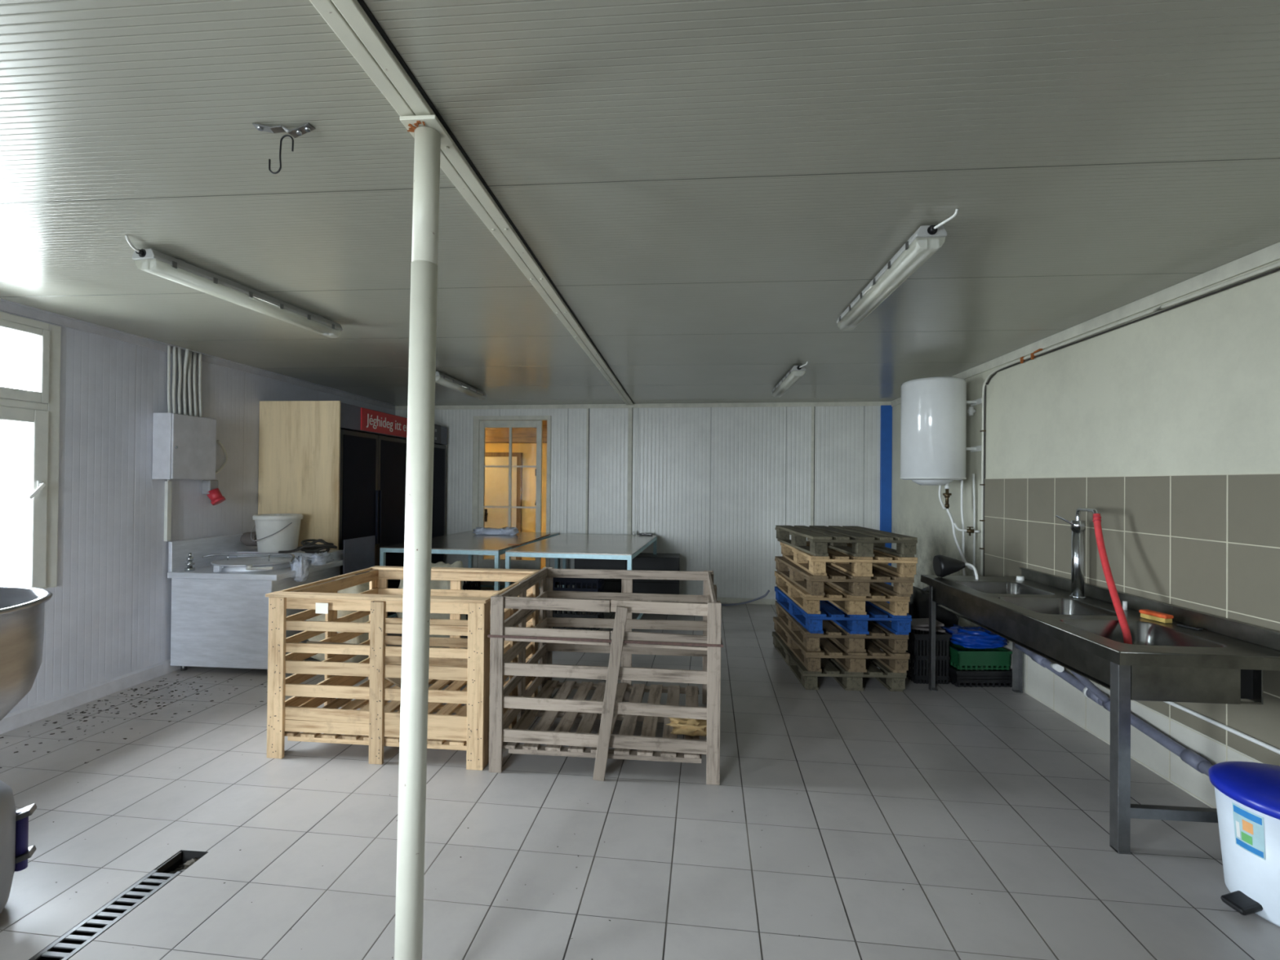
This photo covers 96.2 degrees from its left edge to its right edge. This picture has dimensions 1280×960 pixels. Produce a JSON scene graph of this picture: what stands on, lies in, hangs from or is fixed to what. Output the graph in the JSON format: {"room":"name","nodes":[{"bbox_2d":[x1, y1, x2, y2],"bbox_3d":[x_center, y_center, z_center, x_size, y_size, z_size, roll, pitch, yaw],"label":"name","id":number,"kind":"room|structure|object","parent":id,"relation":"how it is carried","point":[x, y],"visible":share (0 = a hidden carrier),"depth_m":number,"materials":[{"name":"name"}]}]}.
{"room":"food processing room","nodes":[
{"label":"food processing room","id":0,"kind":"room"},
{"bbox_2d":[0,310,395,714],"bbox_3d":[-4.116,0.228,3.096,0.120,2.710,10.920,0,0,5],"label":"wall","id":1,"kind":"structure","parent":0,"point":[108,615],"depth_m":4.39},
{"bbox_2d":[0,311,61,588],"bbox_3d":[-4.036,-0.165,3.353,0.139,1.780,1.160,0,0,5],"label":"window","id":2,"kind":"structure","parent":1,"relation":"in","point":[38,408],"depth_m":3.81,"materials":[{"name":"white plastic"}]},
{"bbox_2d":[0,658,180,734],"bbox_3d":[-4.054,1.533,3.041,0.035,0.100,10.600,0,0,5],"label":"baseboard","id":3,"kind":"structure","parent":1,"relation":"attached to","point":[33,713],"depth_m":4.07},
{"bbox_2d":[164,479,172,541],"bbox_3d":[-3.901,0.250,4.748,0.029,0.510,0.040,0,0,5],"label":"conduit","id":4,"kind":"object","parent":1,"relation":"attached to","point":[168,485],"visible":1,"depth_m":4.73,"materials":[{"name":"white plastic"}]},
{"bbox_2d":[151,413,216,479],"bbox_3d":[-3.810,-0.271,4.825,0.186,0.535,0.430,0,0,5],"label":"electrical box","id":5,"kind":"object","parent":1,"relation":"attached to","point":[184,446],"visible":1,"depth_m":4.70,"materials":[{"name":"silver metal"}]},
{"bbox_2d":[167,345,170,413],"bbox_3d":[-3.875,-0.826,4.731,0.030,0.573,0.023,0,0,5],"label":"conduit","id":6,"kind":"object","parent":5,"relation":"attached to","point":[168,346],"visible":0.95,"depth_m":4.72,"materials":[{"name":"white plastic"}]},
{"bbox_2d":[171,346,176,413],"bbox_3d":[-3.872,-0.826,4.775,0.037,0.573,0.034,0,0,5],"label":"conduit","id":7,"kind":"object","parent":5,"relation":"attached to","point":[174,348],"visible":0.95,"depth_m":4.77,"materials":[{"name":"white plastic"}]},
{"bbox_2d":[176,347,182,413],"bbox_3d":[-3.868,-0.826,4.825,0.037,0.574,0.039,0,0,5],"label":"conduit","id":8,"kind":"object","parent":5,"relation":"attached to","point":[179,351],"visible":0.97,"depth_m":4.82,"materials":[{"name":"white plastic"}]},
{"bbox_2d":[182,348,189,414],"bbox_3d":[-3.853,-0.826,4.875,0.057,0.575,0.031,0,0,5],"label":"conduit","id":9,"kind":"object","parent":5,"relation":"attached to","point":[187,350],"visible":0.95,"depth_m":4.87,"materials":[{"name":"white plastic"}]},
{"bbox_2d":[186,351,192,415],"bbox_3d":[-3.859,-0.825,4.926,0.037,0.574,0.039,0,0,5],"label":"conduit","id":10,"kind":"object","parent":5,"relation":"attached to","point":[189,361],"visible":0.93,"depth_m":4.92,"materials":[{"name":"white plastic"}]},
{"bbox_2d":[191,351,197,416],"bbox_3d":[-3.855,-0.825,4.975,0.037,0.573,0.039,0,0,5],"label":"conduit","id":11,"kind":"object","parent":5,"relation":"attached to","point":[194,353],"visible":0.96,"depth_m":4.96,"materials":[{"name":"white plastic"}]},
{"bbox_2d":[197,353,202,417],"bbox_3d":[-3.850,-0.824,5.030,0.039,0.573,0.027,1,0,-31],"label":"conduit","id":12,"kind":"object","parent":5,"relation":"attached to","point":[199,355],"visible":0.98,"depth_m":5.02,"materials":[{"name":"white plastic"}]},
{"bbox_2d":[0,298,395,409],"bbox_3d":[-4.020,-1.096,3.082,0.050,0.062,10.650,0,0,5],"label":"trim","id":13,"kind":"structure","parent":1,"relation":"attached to","point":[8,306],"depth_m":4.56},
{"bbox_2d":[201,480,226,505],"bbox_3d":[-3.800,0.114,5.142,0.160,0.229,0.123,0,0,5],"label":"wall socket","id":14,"kind":"object","parent":1,"relation":"attached to","point":[210,488],"visible":0.98,"depth_m":5.10,"materials":[{"name":"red plastic"}]},
{"bbox_2d":[215,440,227,474],"bbox_3d":[-3.845,-0.181,5.224,0.046,0.373,0.198,0,0,5],"label":"cable","id":15,"kind":"object","parent":14,"relation":"attached to","point":[217,441],"visible":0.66,"depth_m":5.28,"materials":[{"name":"plastic"}]},
{"bbox_2d":[484,443,546,568],"bbox_3d":[-1.718,0.250,9.978,2.700,2.800,0.100,0,0,5],"label":"wall","id":16,"kind":"structure","parent":0,"point":[528,451],"depth_m":9.95,"materials":[{"name":"yellow paint"}]},
{"bbox_2d":[484,452,522,559],"bbox_3d":[-2.463,0.583,9.932,0.830,2.120,0.108,0,0,5],"label":"door","id":17,"kind":"structure","parent":16,"relation":"in","point":[496,478],"depth_m":9.93,"materials":[{"name":"white plastic"}]},
{"bbox_2d":[484,421,546,443],"bbox_3d":[-1.752,-0.883,9.468,2.700,0.540,0.160,0,0,5],"label":"beam","id":18,"kind":"structure","parent":0,"point":[493,435],"depth_m":9.41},
{"bbox_2d":[395,404,880,599],"bbox_3d":[-0.158,0.297,8.020,6.953,2.710,0.100,0,0,8],"label":"wall","id":19,"kind":"structure","parent":0,"point":[713,486],"depth_m":7.83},
{"bbox_2d":[471,415,551,595],"bbox_3d":[-1.832,0.363,8.228,1.157,2.550,0.130,0,0,8],"label":"door","id":20,"kind":"structure","parent":19,"relation":"in","point":[480,423],"depth_m":8.19,"materials":[{"name":"white wood"}]},
{"bbox_2d":[585,408,589,533],"bbox_3d":[-0.738,0.291,8.041,0.040,2.590,0.014,0,0,5],"label":"trim","id":21,"kind":"structure","parent":19,"relation":"attached to","point":[588,409],"depth_m":8.04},
{"bbox_2d":[626,407,632,534],"bbox_3d":[-0.144,0.296,7.942,0.055,2.590,0.053,0,0,5],"label":"trim","id":22,"kind":"structure","parent":19,"relation":"attached to","point":[630,409],"depth_m":7.92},
{"bbox_2d":[395,401,891,409],"bbox_3d":[-0.150,-1.028,7.972,6.949,0.058,0.014,0,0,8],"label":"trim","id":23,"kind":"structure","parent":19,"relation":"attached to","point":[812,403],"depth_m":7.91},
{"bbox_2d":[716,597,777,604],"bbox_3d":[0.947,1.626,7.805,4.406,0.070,0.012,0,0,8],"label":"baseboard","id":24,"kind":"structure","parent":19,"relation":"attached to","point":[725,600],"depth_m":7.74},
{"bbox_2d":[810,406,814,525],"bbox_3d":[2.293,0.317,7.634,0.045,2.590,0.016,0,0,5],"label":"trim","id":25,"kind":"structure","parent":19,"relation":"attached to","point":[812,471],"depth_m":7.63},
{"bbox_2d":[880,404,892,604],"bbox_3d":[3.209,0.352,7.503,0.139,2.655,0.030,0,0,8],"label":"strip","id":26,"kind":"object","parent":19,"relation":"attached to","point":[886,444],"visible":0.56,"depth_m":7.49,"materials":[{"name":"paint"}]},
{"bbox_2d":[0,0,1279,405],"bbox_3d":[-0.582,-1.147,2.858,7.180,0.100,11.020,0,0,5],"label":"ceiling","id":27,"kind":"structure","parent":0,"point":[707,187],"depth_m":2.06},
{"bbox_2d":[124,235,342,336],"bbox_3d":[-2.266,-1.056,3.328,0.136,0.110,1.439,0,0,10],"label":"lamp","id":28,"kind":"object","parent":27,"relation":"attached to","point":[153,260],"visible":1,"depth_m":3.15,"materials":[{"name":"beige"}]},
{"bbox_2d":[252,122,315,137],"bbox_3d":[-1.113,-1.096,1.802,0.186,0.023,0.043,1,0,1],"label":"bracket","id":29,"kind":"object","parent":27,"relation":"attached to","point":[308,127],"visible":1,"depth_m":1.79,"materials":[{"name":"metal"}]},
{"bbox_2d":[268,134,293,173],"bbox_3d":[-1.129,-1.025,1.809,0.082,0.122,0.005,0,0,5],"label":"s-hook","id":30,"kind":"object","parent":29,"relation":"hanging from","point":[285,135],"visible":1,"depth_m":1.81,"materials":[{"name":"metal"}]},
{"bbox_2d":[435,371,486,399],"bbox_3d":[-1.998,-1.034,6.299,0.136,0.110,1.439,0,0,5],"label":"lamp","id":31,"kind":"object","parent":27,"relation":"attached to","point":[442,378],"visible":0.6,"depth_m":6.24,"materials":[{"name":"beige"}]},
{"bbox_2d":[309,0,634,404],"bbox_3d":[-0.576,-1.083,2.716,0.110,0.028,10.500,0,0,5],"label":"ceiling beam","id":32,"kind":"structure","parent":27,"relation":"attached to","point":[353,22],"depth_m":1.88,"materials":[{"name":"metal"}]},
{"bbox_2d":[771,361,808,395],"bbox_3d":[1.508,-1.004,5.862,0.136,0.110,1.439,0,0,5],"label":"lamp","id":33,"kind":"object","parent":27,"relation":"attached to","point":[796,371],"visible":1,"depth_m":5.64,"materials":[{"name":"beige"}]},
{"bbox_2d":[836,208,958,328],"bbox_3d":[1.277,-1.025,3.011,0.136,0.110,1.439,0,0,5],"label":"lamp","id":34,"kind":"object","parent":27,"relation":"attached to","point":[926,239],"visible":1,"depth_m":2.75,"materials":[{"name":"beige"}]},
{"bbox_2d":[0,601,1279,959],"bbox_3d":[-0.540,1.669,3.636,7.180,0.100,12.620,0,0,5],"label":"floor","id":35,"kind":"structure","parent":0,"point":[994,795],"depth_m":2.60,"materials":[{"name":"tile"}]},
{"bbox_2d":[0,586,53,913],"bbox_3d":[-2.731,0.778,1.951,1.082,1.620,0.924,0,0,5],"label":"mixer","id":36,"kind":"object","parent":35,"relation":"on","point":[22,609],"visible":1,"depth_m":2.10,"materials":[{"name":"metal"}]},
{"bbox_2d":[0,586,53,720],"bbox_3d":[-2.652,0.714,1.945,0.924,0.548,0.924,1,0,5],"label":"bowl","id":37,"kind":"object","parent":36,"relation":"on","point":[22,609],"depth_m":2.09,"materials":[{"name":"metal"}]},
{"bbox_2d":[28,849,208,959],"bbox_3d":[-1.974,1.633,1.772,0.140,0.081,1.424,0,0,5],"label":"drain grate","id":38,"kind":"object","parent":35,"relation":"in","point":[76,939],"visible":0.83,"depth_m":2.15,"materials":[{"name":"metal"}]},
{"bbox_2d":[167,533,342,674],"bbox_3d":[-3.385,1.061,5.186,0.960,1.085,0.980,0,0,5],"label":"stainless vat","id":39,"kind":"object","parent":35,"relation":"on","point":[220,584],"visible":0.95,"depth_m":4.75,"materials":[{"name":"metal"}]},
{"bbox_2d":[240,532,257,546],"bbox_3d":[-3.720,0.572,5.560,0.190,0.134,0.190,0,0,5],"label":"rolled mat","id":40,"kind":"object","parent":39,"relation":"on","point":[245,539],"visible":0.59,"depth_m":5.48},
{"bbox_2d":[167,559,342,581],"bbox_3d":[-3.382,0.793,5.187,0.960,0.050,0.980,1,0,5],"label":"countertop","id":41,"kind":"structure","parent":39,"relation":"on","point":[203,572],"depth_m":4.73,"materials":[{"name":"silver metal"}]},
{"bbox_2d":[250,513,302,553],"bbox_3d":[-3.444,0.500,5.464,0.414,0.353,0.413,0,0,5],"label":"plastic bucket","id":42,"kind":"object","parent":39,"relation":"on","point":[275,532],"visible":0.99,"depth_m":5.33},
{"bbox_2d":[278,538,337,553],"bbox_3d":[-3.078,0.612,5.369,0.476,0.134,0.254,0,0,5],"label":"coiled hose","id":43,"kind":"object","parent":39,"relation":"on","point":[308,547],"visible":0.99,"depth_m":5.30,"materials":[{"name":"rubber"}]},
{"bbox_2d":[290,551,333,582],"bbox_3d":[-2.866,0.760,5.079,0.175,0.235,0.428,0,0,15],"label":"plastic bag","id":44,"kind":"object","parent":39,"relation":"hanging from","point":[300,565],"visible":0.99,"depth_m":4.94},
{"bbox_2d":[257,400,340,550],"bbox_3d":[-3.406,0.409,5.729,0.845,2.395,0.020,0,0,5],"label":"plywood board","id":45,"kind":"object","parent":35,"relation":"on","point":[300,441],"visible":0.49,"depth_m":5.72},
{"bbox_2d":[306,574,369,662],"bbox_3d":[-2.548,1.211,4.991,0.532,0.777,0.610,0,0,5],"label":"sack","id":46,"kind":"object","parent":35,"relation":"on","point":[361,588],"visible":0.16,"depth_m":4.79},
{"bbox_2d":[342,535,375,574],"bbox_3d":[-2.834,1.097,5.801,0.014,1.030,0.501,0,0,8],"label":"metal sheet","id":47,"kind":"object","parent":35,"relation":"on","point":[358,553],"visible":0.44,"depth_m":5.78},
{"bbox_2d":[338,402,407,616],"bbox_3d":[-3.332,0.420,6.465,0.838,2.385,1.430,0,0,5],"label":"fridge","id":48,"kind":"object","parent":35,"relation":"on","point":[373,461],"visible":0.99,"depth_m":6.34,"materials":[{"name":"paint"}]},
{"bbox_2d":[265,565,540,770],"bbox_3d":[-1.456,1.139,3.814,1.309,0.946,1.158,0,0,5],"label":"crate","id":49,"kind":"object","parent":35,"relation":"on","point":[298,717],"visible":0.8,"depth_m":3.31,"materials":[{"name":"wood"}]},
{"bbox_2d":[306,640,400,688],"bbox_3d":[-1.517,1.151,3.722,0.987,0.332,0.704,0,0,5],"label":"timber offcut","id":50,"kind":"object","parent":49,"relation":"in","point":[397,681],"visible":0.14,"depth_m":3.58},
{"bbox_2d":[394,115,453,959],"bbox_3d":[-0.672,0.265,1.732,0.123,2.683,0.172,0,0,5],"label":"support pole","id":51,"kind":"object","parent":35,"relation":"on","point":[428,133],"visible":1,"depth_m":1.70,"materials":[{"name":"metal"}]},
{"bbox_2d":[403,424,447,563],"bbox_3d":[-3.223,0.429,7.736,0.842,2.385,1.080,0,0,5],"label":"fridge","id":52,"kind":"object","parent":35,"relation":"on","point":[440,432],"visible":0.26,"depth_m":8.00,"materials":[{"name":"paint"}]},
{"bbox_2d":[395,560,466,647],"bbox_3d":[-1.983,1.182,5.496,0.624,0.832,0.521,0,0,5],"label":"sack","id":53,"kind":"object","parent":35,"relation":"on","point":[435,584],"visible":0.15,"depth_m":5.33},
{"bbox_2d":[379,530,558,621],"bbox_3d":[-1.898,1.170,7.022,1.395,0.918,2.162,0,0,8],"label":"table","id":54,"kind":"object","parent":35,"relation":"on","point":[468,543],"depth_m":6.48,"materials":[{"name":"blue paint"}]},
{"bbox_2d":[471,526,518,535],"bbox_3d":[-1.911,0.668,7.625,0.624,0.119,0.268,0,0,5],"label":"plastic wrap","id":55,"kind":"object","parent":54,"relation":"on","point":[507,531],"visible":0.98,"depth_m":7.54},
{"bbox_2d":[0,675,980,959],"bbox_3d":[-1.448,1.601,2.501,6.010,0.003,2.615,0,0,22],"label":"leaf litter","id":56,"kind":"object","parent":35,"relation":"on","point":[134,690],"visible":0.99,"depth_m":3.93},
{"bbox_2d":[552,599,604,630],"bbox_3d":[-0.721,1.496,6.473,0.600,0.280,0.400,0,0,5],"label":"plastic crate","id":57,"kind":"object","parent":35,"relation":"on","point":[598,615],"visible":0.15,"depth_m":6.29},
{"bbox_2d":[552,577,604,599],"bbox_3d":[-0.718,1.211,6.475,0.600,0.280,0.400,0,0,5],"label":"plastic crate","id":58,"kind":"object","parent":57,"relation":"on","point":[599,583],"visible":0.29,"depth_m":6.29,"materials":[{"name":"paint"}]},
{"bbox_2d":[505,533,657,631],"bbox_3d":[-0.570,1.185,6.752,1.290,0.909,2.132,0,0,8],"label":"table","id":59,"kind":"object","parent":35,"relation":"on","point":[564,546],"visible":0.71,"depth_m":6.23,"materials":[{"name":"blue paint"}]},
{"bbox_2d":[487,567,723,785],"bbox_3d":[-0.152,1.140,3.687,1.293,0.973,1.196,0,0,5],"label":"crate","id":60,"kind":"object","parent":35,"relation":"on","point":[606,704],"visible":1,"depth_m":3.17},
{"bbox_2d":[665,717,706,736],"bbox_3d":[0.301,1.440,3.388,0.307,0.090,0.230,0,0,5],"label":"cardboard piece","id":61,"kind":"object","parent":60,"relation":"on","point":[687,726],"visible":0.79,"depth_m":3.34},
{"bbox_2d":[573,552,679,602],"bbox_3d":[-0.160,1.309,7.619,1.360,0.640,0.425,0,0,5],"label":"plastic crate","id":62,"kind":"object","parent":35,"relation":"on","point":[643,561],"visible":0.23,"depth_m":7.40,"materials":[{"name":"plastic"}]},
{"bbox_2d":[721,590,769,605],"bbox_3d":[1.310,1.540,7.530,0.768,0.249,0.054,0,0,20],"label":"cable","id":63,"kind":"object","parent":35,"relation":"on","point":[768,591],"visible":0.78,"depth_m":7.48,"materials":[{"name":"plastic"}]},
{"bbox_2d":[772,631,906,691],"bbox_3d":[1.692,1.575,5.084,0.803,0.150,1.220,1,0,2],"label":"wooden pallet","id":64,"kind":"object","parent":35,"relation":"on","point":[830,667],"visible":0.6,"depth_m":4.52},
{"bbox_2d":[773,616,910,672],"bbox_3d":[1.702,1.423,5.064,0.804,0.150,1.220,1,0,1],"label":"wooden pallet","id":65,"kind":"object","parent":64,"relation":"on","point":[850,661],"visible":0.58,"depth_m":4.51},
{"bbox_2d":[775,600,908,653],"bbox_3d":[1.715,1.272,5.085,0.800,0.150,1.220,1,0,2],"label":"wooden pallet","id":66,"kind":"object","parent":65,"relation":"on","point":[895,643],"visible":0.5,"depth_m":4.51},
{"bbox_2d":[774,586,911,635],"bbox_3d":[1.708,1.120,5.036,0.800,0.150,1.220,1,0,1],"label":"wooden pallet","id":67,"kind":"object","parent":66,"relation":"on","point":[812,623],"visible":0.62,"depth_m":4.46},
{"bbox_2d":[774,570,910,615],"bbox_3d":[1.698,0.968,5.028,0.801,0.150,1.220,1,0,2],"label":"wooden pallet","id":68,"kind":"object","parent":67,"relation":"on","point":[847,603],"visible":0.62,"depth_m":4.45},
{"bbox_2d":[774,555,914,596],"bbox_3d":[1.701,0.816,4.989,0.800,0.150,1.220,1,0,1],"label":"wooden pallet","id":69,"kind":"object","parent":68,"relation":"on","point":[814,584],"visible":0.68,"depth_m":4.43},
{"bbox_2d":[779,541,917,577],"bbox_3d":[1.735,0.665,4.977,0.806,0.150,1.220,1,0,3],"label":"wooden pallet","id":70,"kind":"object","parent":69,"relation":"on","point":[860,566],"visible":0.73,"depth_m":4.40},
{"bbox_2d":[775,524,917,557],"bbox_3d":[1.710,0.513,4.970,0.800,0.150,1.220,1,0,0],"label":"wooden pallet","id":71,"kind":"object","parent":70,"relation":"on","point":[864,540],"visible":1,"depth_m":4.53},
{"bbox_2d":[906,629,951,684],"bbox_3d":[2.372,1.454,4.827,0.300,0.400,0.360,1,0,1],"label":"plastic crate","id":72,"kind":"object","parent":35,"relation":"on","point":[919,644],"visible":0.52,"depth_m":4.66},
{"bbox_2d":[911,617,945,632],"bbox_3d":[2.375,1.214,4.829,0.270,0.068,0.240,0,0,5],"label":"folded cloths","id":73,"kind":"object","parent":72,"relation":"on","point":[919,624],"visible":0.57,"depth_m":4.73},
{"bbox_2d":[907,586,959,655],"bbox_3d":[2.695,1.333,5.454,0.592,0.657,0.603,0,0,5],"label":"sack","id":74,"kind":"object","parent":35,"relation":"on","point":[918,605],"visible":0.22,"depth_m":5.21,"materials":[{"name":"plastic"}]},
{"bbox_2d":[948,663,1012,687],"bbox_3d":[2.757,1.592,4.763,0.480,0.130,0.360,1,0,-1],"label":"plastic crate","id":75,"kind":"object","parent":35,"relation":"on","point":[958,677],"visible":0.55,"depth_m":4.59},
{"bbox_2d":[948,641,1012,670],"bbox_3d":[2.759,1.447,4.764,0.440,0.150,0.340,1,0,-1],"label":"plastic crate","id":76,"kind":"object","parent":75,"relation":"on","point":[961,657],"visible":0.62,"depth_m":4.61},
{"bbox_2d":[940,623,1008,648],"bbox_3d":[2.759,1.290,4.750,0.495,0.144,0.388,0,0,5],"label":"plastic sheet","id":77,"kind":"object","parent":76,"relation":"on","point":[967,637],"visible":0.91,"depth_m":4.62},
{"bbox_2d":[920,567,1279,854],"bbox_3d":[2.540,1.161,3.522,0.754,0.972,2.142,0,0,5],"label":"sink","id":78,"kind":"object","parent":35,"relation":"on","point":[1225,661],"visible":0.98,"depth_m":2.76,"materials":[{"name":"metal"}]},
{"bbox_2d":[933,555,978,579],"bbox_3d":[2.472,0.696,4.502,0.294,0.217,0.176,0,0,5],"label":"funnel","id":79,"kind":"object","parent":78,"relation":"on","point":[943,566],"visible":0.9,"depth_m":4.45,"materials":[{"name":"plastic"}]},
{"bbox_2d":[954,581,1054,595],"bbox_3d":[2.565,0.853,4.077,0.470,0.180,0.510,1,0,5],"label":"basin","id":80,"kind":"object","parent":78,"relation":"in","point":[1012,588],"depth_m":4.31,"materials":[{"name":"silver metal"}]},
{"bbox_2d":[998,596,1116,616],"bbox_3d":[2.514,0.848,3.470,0.470,0.180,0.510,1,0,5],"label":"basin","id":81,"kind":"object","parent":78,"relation":"in","point":[1037,605],"depth_m":3.70,"materials":[{"name":"silver metal"}]},
{"bbox_2d":[920,574,1279,671],"bbox_3d":[2.543,0.784,3.525,0.754,0.060,2.142,1,0,5],"label":"countertop","id":82,"kind":"structure","parent":78,"relation":"on","point":[1238,654],"depth_m":2.77,"materials":[{"name":"metal"}]},
{"bbox_2d":[1054,506,1098,598],"bbox_3d":[2.794,0.467,3.598,0.163,0.589,0.390,0,0,5],"label":"tap","id":83,"kind":"object","parent":82,"relation":"on","point":[1077,526],"visible":1,"depth_m":3.71,"materials":[{"name":"silver metal"}]},
{"bbox_2d":[1093,513,1132,644],"bbox_3d":[2.628,0.542,3.200,0.043,0.693,0.502,0,0,22],"label":"hose","id":84,"kind":"object","parent":83,"relation":"hanging from","point":[1116,601],"visible":0.94,"depth_m":3.21,"materials":[{"name":"rubber"}]},
{"bbox_2d":[1122,600,1127,610],"bbox_3d":[2.842,0.736,3.368,0.022,0.050,0.021,0,0,5],"label":"bottle","id":85,"kind":"object","parent":78,"relation":"on","point":[1124,602],"visible":0.91,"depth_m":3.36,"materials":[{"name":"white plastic"}]},
{"bbox_2d":[1059,618,1226,647],"bbox_3d":[2.462,0.844,2.852,0.470,0.180,0.510,1,0,5],"label":"basin","id":86,"kind":"object","parent":78,"relation":"in","point":[1144,633],"depth_m":3.04,"materials":[{"name":"silver metal"}]},
{"bbox_2d":[1139,609,1173,622],"bbox_3d":[2.785,0.734,3.101,0.050,0.042,0.150,1,0,-5],"label":"scrub brush","id":87,"kind":"object","parent":78,"relation":"on","point":[1147,614],"visible":1,"depth_m":3.08,"materials":[{"name":"plastic"}]},
{"bbox_2d":[1177,623,1203,630],"bbox_3d":[2.811,0.751,2.938,0.030,0.010,0.100,1,0,-10],"label":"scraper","id":88,"kind":"object","parent":78,"relation":"on","point":[1178,624],"visible":1,"depth_m":2.93,"materials":[{"name":"plastic"}]},
{"bbox_2d":[1208,760,1279,926],"bbox_3d":[2.501,1.396,2.187,0.535,0.476,0.504,0,0,5],"label":"pedal bin","id":89,"kind":"object","parent":35,"relation":"on","point":[1247,793],"visible":1,"depth_m":2.17,"materials":[{"name":"plastic"}]},
{"bbox_3d":[-2.207,1.484,6.699,0.600,0.280,0.400,0,0,5],"label":"plastic crate","id":90,"kind":"object","parent":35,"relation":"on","visible":0},
{"bbox_2d":[462,581,480,590],"bbox_3d":[-2.204,1.199,6.700,0.600,0.280,0.400,0,0,5],"label":"plastic crate","id":91,"kind":"object","parent":90,"relation":"on","point":[470,585],"visible":0.08,"depth_m":6.66,"materials":[{"name":"paint"}]},
{"bbox_2d":[891,259,1279,626],"bbox_3d":[2.919,0.289,2.501,0.120,2.710,10.920,0,0,5],"label":"wall","id":92,"kind":"structure","parent":0,"point":[1193,388],"depth_m":3.44,"materials":[{"name":"beige paint"}]},
{"bbox_2d":[900,376,982,485],"bbox_3d":[2.777,-0.439,5.349,0.651,0.980,0.550,0,0,5],"label":"water heater","id":93,"kind":"object","parent":92,"relation":"attached to","point":[933,410],"visible":1,"depth_m":5.13,"materials":[{"name":"white metal"}]},
{"bbox_2d":[938,483,951,509],"bbox_3d":[2.791,0.131,5.263,0.112,0.280,0.048,0,0,5],"label":"valve","id":94,"kind":"object","parent":93,"relation":"hanging from","point":[947,495],"visible":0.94,"depth_m":5.25,"materials":[{"name":"gold metal"}]},
{"bbox_2d":[938,485,946,509],"bbox_3d":[2.767,0.131,5.265,0.064,0.280,0.023,1,0,5],"label":"outlet","id":95,"kind":"object","parent":94,"relation":"attached to","point":[944,507],"depth_m":5.26,"materials":[{"name":"white plastic"}]},
{"bbox_2d":[946,508,973,569],"bbox_3d":[2.899,0.534,5.198,0.238,0.554,0.032,0,0,32],"label":"hose","id":96,"kind":"object","parent":94,"relation":"hanging from","point":[947,509],"visible":0.88,"depth_m":5.21,"materials":[{"name":"plastic"}]},
{"bbox_2d":[960,480,965,575],"bbox_3d":[2.950,0.532,5.238,0.052,1.061,0.027,0,0,24],"label":"pipe","id":97,"kind":"object","parent":93,"relation":"attached to","point":[962,481],"visible":0.76,"depth_m":5.24,"materials":[{"name":"white plastic"}]},
{"bbox_2d":[953,522,980,535],"bbox_3d":[2.942,0.444,5.179,0.211,0.115,0.037,0,0,23],"label":"pipe","id":98,"kind":"object","parent":97,"relation":"attached to","point":[969,531],"visible":1,"depth_m":5.16,"materials":[{"name":"white plastic"}]},
{"bbox_2d":[966,526,973,535],"bbox_3d":[2.969,0.461,5.168,0.058,0.081,0.034,0,0,20],"label":"tap","id":99,"kind":"object","parent":98,"relation":"on","point":[969,531],"depth_m":5.16,"materials":[{"name":"gold metal"}]},
{"bbox_2d":[967,406,975,415],"bbox_3d":[3.067,-0.636,5.316,0.055,0.080,0.040,0,0,5],"label":"junction box","id":100,"kind":"object","parent":92,"relation":"attached to","point":[971,411],"visible":1,"depth_m":5.30,"materials":[{"name":"white plastic"}]},
{"bbox_2d":[972,473,975,576],"bbox_3d":[3.055,0.503,5.258,0.031,1.120,0.020,0,0,5],"label":"pipe","id":101,"kind":"object","parent":92,"relation":"attached to","point":[973,474],"visible":0.77,"depth_m":5.25,"materials":[{"name":"white plastic"}]},
{"bbox_2d":[890,241,1279,406],"bbox_3d":[2.850,-1.030,2.356,0.014,0.074,10.360,0,0,5],"label":"trim","id":102,"kind":"structure","parent":92,"relation":"attached to","point":[1270,254],"depth_m":3.31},
{"bbox_2d":[979,261,1279,576],"bbox_3d":[2.732,-0.086,1.223,0.030,1.838,7.896,0,0,5],"label":"conduit","id":103,"kind":"object","parent":92,"relation":"attached to","point":[1033,355],"visible":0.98,"depth_m":3.79,"materials":[{"name":"plastic"}]},
{"bbox_2d":[984,473,1279,808],"bbox_3d":[2.734,0.797,1.148,0.012,1.672,7.960,0,0,5],"label":"wall tiles","id":104,"kind":"structure","parent":92,"relation":"attached to","point":[1206,544],"depth_m":3.15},
{"bbox_2d":[1014,644,1213,776],"bbox_3d":[2.641,1.279,2.388,0.344,0.680,4.224,0,0,5],"label":"drain pipe","id":105,"kind":"object","parent":104,"relation":"attached to","point":[1089,690],"visible":0.61,"depth_m":3.46,"materials":[{"name":"grey plastic"}]},
{"bbox_2d":[1163,701,1279,754],"bbox_3d":[2.837,1.206,2.637,0.020,0.035,3.750,0,0,5],"label":"pipe","id":106,"kind":"object","parent":104,"relation":"attached to","point":[1184,708],"visible":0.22,"depth_m":2.78,"materials":[{"name":"white plastic"}]},
{"bbox_2d":[1018,567,1279,650],"bbox_3d":[2.899,0.719,3.468,0.030,0.082,2.080,1,0,5],"label":"backsplash","id":107,"kind":"structure","parent":92,"relation":"attached to","point":[1255,634],"depth_m":3.03,"materials":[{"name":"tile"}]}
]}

